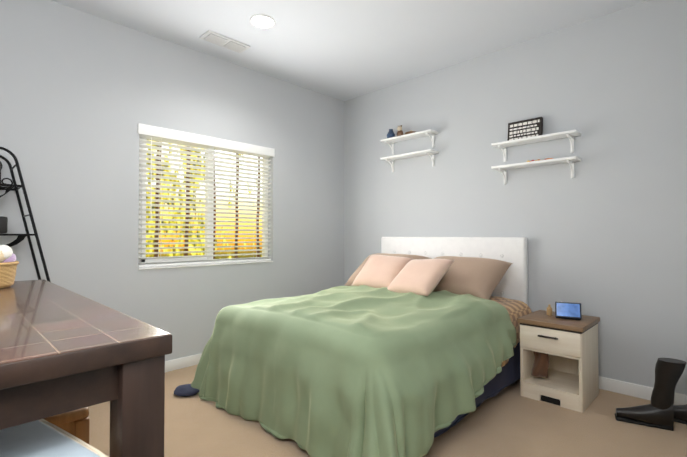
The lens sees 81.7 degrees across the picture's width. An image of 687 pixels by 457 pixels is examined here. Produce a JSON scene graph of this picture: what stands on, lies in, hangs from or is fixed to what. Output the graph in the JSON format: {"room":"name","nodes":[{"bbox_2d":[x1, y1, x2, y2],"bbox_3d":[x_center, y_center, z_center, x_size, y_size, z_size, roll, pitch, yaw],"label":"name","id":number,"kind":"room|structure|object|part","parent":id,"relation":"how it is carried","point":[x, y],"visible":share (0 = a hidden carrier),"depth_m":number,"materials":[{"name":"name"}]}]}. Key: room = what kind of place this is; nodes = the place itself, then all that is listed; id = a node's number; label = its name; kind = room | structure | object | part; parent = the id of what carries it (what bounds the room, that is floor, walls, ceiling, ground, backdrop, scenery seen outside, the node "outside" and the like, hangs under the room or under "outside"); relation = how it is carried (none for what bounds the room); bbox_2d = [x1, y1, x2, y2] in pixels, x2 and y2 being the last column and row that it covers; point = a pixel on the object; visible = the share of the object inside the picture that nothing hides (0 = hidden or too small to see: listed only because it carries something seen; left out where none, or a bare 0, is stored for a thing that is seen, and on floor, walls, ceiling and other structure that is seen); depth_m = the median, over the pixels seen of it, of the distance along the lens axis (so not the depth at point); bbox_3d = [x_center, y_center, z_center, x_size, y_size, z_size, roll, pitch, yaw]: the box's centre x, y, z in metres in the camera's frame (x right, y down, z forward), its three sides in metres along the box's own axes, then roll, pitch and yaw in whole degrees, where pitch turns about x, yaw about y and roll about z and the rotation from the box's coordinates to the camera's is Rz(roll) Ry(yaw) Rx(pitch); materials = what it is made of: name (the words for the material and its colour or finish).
{"room":"bedroom","nodes":[
{"label":"bedroom","id":0,"kind":"room"},
{"bbox_2d":[0,0,343,360],"bbox_3d":[-1.454,-0.191,3.412,0.150,2.750,4.320,-1,-1,45],"label":"wall","id":1,"kind":"structure","parent":0,"point":[83,95],"depth_m":3.11,"materials":[{"name":"paint"}]},
{"bbox_2d":[165,353,201,371],"bbox_3d":[-1.396,1.138,3.333,0.014,0.090,4.020,-1,-1,45],"label":"baseboard","id":2,"kind":"structure","parent":1,"relation":"attached to","point":[179,363],"depth_m":3.36,"materials":[{"name":"white wood"}]},
{"bbox_2d":[138,134,272,269],"bbox_3d":[-1.211,-0.239,3.637,0.142,1.147,1.280,-1,-1,45],"label":"window","id":3,"kind":"structure","parent":1,"relation":"in","point":[170,259],"depth_m":3.58,"materials":[{"name":"white plastic"}]},
{"bbox_2d":[138,123,274,267],"bbox_3d":[-1.192,-0.253,3.618,0.087,1.143,1.304,-1,-1,45],"label":"window blinds","id":4,"kind":"object","parent":3,"relation":"attached to","point":[145,131],"visible":0.9,"depth_m":3.54,"materials":[{"name":"white plastic"}]},
{"bbox_2d":[50,0,648,100],"bbox_3d":[0.062,-1.640,1.943,4.405,0.100,4.320,-1,-1,45],"label":"ceiling","id":5,"kind":"structure","parent":0,"point":[344,50],"depth_m":3.13,"materials":[{"name":"paint"}]},
{"bbox_2d":[199,30,249,52],"bbox_3d":[-0.990,-1.557,3.329,0.170,0.021,0.380,-1,-1,45],"label":"ceiling vent","id":6,"kind":"object","parent":5,"relation":"in","point":[210,36],"visible":0.98,"depth_m":3.30,"materials":[{"name":"white metal"}]},
{"bbox_2d":[249,14,275,28],"bbox_3d":[-0.613,-1.568,3.013,0.196,0.009,0.196,-1,-1,45],"label":"recessed light","id":7,"kind":"object","parent":5,"relation":"in","point":[262,21],"visible":1,"depth_m":3.01,"materials":[{"name":"white"}]},
{"bbox_2d":[88,365,686,456],"bbox_3d":[0.062,1.209,1.896,4.405,0.100,4.320,-1,-1,45],"label":"floor","id":8,"kind":"structure","parent":0,"point":[509,421],"depth_m":2.27,"materials":[{"name":"carpet"}]},
{"bbox_2d":[0,147,50,281],"bbox_3d":[-2.184,0.344,2.213,0.416,1.645,1.216,-1,-1,45],"label":"rack","id":9,"kind":"object","parent":8,"relation":"on","point":[13,186],"visible":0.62,"depth_m":2.39,"materials":[{"name":"black metal"}]},
{"bbox_2d":[0,419,108,456],"bbox_3d":[-0.704,0.798,0.720,0.410,0.683,0.410,-1,-1,33],"label":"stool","id":10,"kind":"object","parent":8,"relation":"on","point":[41,438],"visible":0.88,"depth_m":0.85,"materials":[{"name":"blue wood"}]},
{"bbox_2d":[44,407,89,443],"bbox_3d":[-1.002,0.835,1.182,0.380,0.625,0.380,1,-1,-37],"label":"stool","id":11,"kind":"object","parent":8,"relation":"on","point":[75,423],"visible":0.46,"depth_m":1.13,"materials":[{"name":"brown wood"}]},
{"bbox_2d":[0,279,171,456],"bbox_3d":[-1.241,0.697,1.184,1.600,0.901,0.795,-1,-1,45],"label":"desk","id":12,"kind":"object","parent":8,"relation":"on","point":[63,350],"visible":1,"depth_m":0.86,"materials":[{"name":"wood"}]},
{"bbox_2d":[0,245,18,287],"bbox_3d":[-1.515,0.152,1.698,0.200,0.201,0.200,-1,-1,45],"label":"basket","id":13,"kind":"object","parent":12,"relation":"on","point":[9,263],"visible":1,"depth_m":1.70,"materials":[{"name":"wicker"}]},
{"bbox_2d":[174,237,531,456],"bbox_3d":[0.218,0.622,2.973,1.898,1.110,2.256,-1,-1,45],"label":"bed","id":14,"kind":"object","parent":8,"relation":"on","point":[403,347],"visible":1,"depth_m":2.32,"materials":[{"name":"fabric"}]},
{"bbox_3d":[0.960,0.635,3.769,1.510,1.110,0.080,-1,-1,45],"label":"headboard","id":15,"kind":"part","parent":14,"relation":"part of","materials":[{"name":"leather"}]},
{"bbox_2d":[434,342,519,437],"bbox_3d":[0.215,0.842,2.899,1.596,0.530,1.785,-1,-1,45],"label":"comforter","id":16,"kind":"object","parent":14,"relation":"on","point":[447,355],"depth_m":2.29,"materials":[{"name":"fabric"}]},
{"bbox_2d":[489,296,531,366],"bbox_3d":[1.025,0.763,3.026,0.543,0.400,0.831,-1,-1,45],"label":"sheet","id":17,"kind":"object","parent":14,"relation":"on","point":[503,315],"depth_m":2.84,"materials":[{"name":"fabric"}]},
{"bbox_2d":[517,301,599,412],"bbox_3d":[1.513,0.845,2.792,0.409,0.659,0.465,-1,-1,45],"label":"nightstand","id":18,"kind":"object","parent":8,"relation":"on","point":[559,356],"visible":1,"depth_m":2.71,"materials":[{"name":"white wood"}]},
{"bbox_2d":[615,358,686,430],"bbox_3d":[1.820,0.967,2.364,0.344,0.400,0.111,-1,-1,35],"label":"boot","id":19,"kind":"object","parent":8,"relation":"on","point":[658,412],"visible":1,"depth_m":2.31,"materials":[{"name":"black leather"}]},
{"bbox_2d":[673,404,686,424],"bbox_3d":[2.062,0.967,2.387,0.292,0.400,0.104,-1,-1,45],"label":"boot","id":20,"kind":"object","parent":8,"relation":"on","point":[680,413],"visible":0.4,"depth_m":2.38,"materials":[{"name":"black leather"}]},
{"bbox_2d":[344,0,686,394],"bbox_3d":[1.578,-0.192,3.353,4.255,2.750,0.150,-1,-1,45],"label":"wall","id":21,"kind":"structure","parent":0,"point":[603,231],"depth_m":3.07,"materials":[{"name":"paint"}]},
{"bbox_2d":[380,125,438,171],"bbox_3d":[0.662,-0.841,4.054,0.620,0.463,0.149,-1,-1,45],"label":"shelf","id":22,"kind":"object","parent":21,"relation":"attached to","point":[392,139],"visible":1,"depth_m":4.03,"materials":[{"name":"white wood"}]},
{"bbox_2d":[491,117,580,183],"bbox_3d":[1.531,-0.640,3.195,0.640,0.513,0.149,-1,-1,45],"label":"shelf","id":23,"kind":"object","parent":21,"relation":"attached to","point":[527,131],"visible":1,"depth_m":3.21,"materials":[{"name":"white wood"}]},
{"bbox_2d":[599,376,686,404],"bbox_3d":[1.211,1.142,3.577,3.325,0.090,0.014,-1,-1,45],"label":"baseboard","id":24,"kind":"structure","parent":21,"relation":"attached to","point":[627,388],"depth_m":2.78,"materials":[{"name":"white wood"}]},
{"label":"outside","id":25,"kind":"structure","parent":0,"visible":0},
{"bbox_2d":[146,140,261,258],"bbox_3d":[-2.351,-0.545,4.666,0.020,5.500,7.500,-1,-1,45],"label":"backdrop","id":26,"kind":"structure","parent":25,"point":[189,236],"depth_m":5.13,"materials":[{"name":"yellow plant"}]}
]}

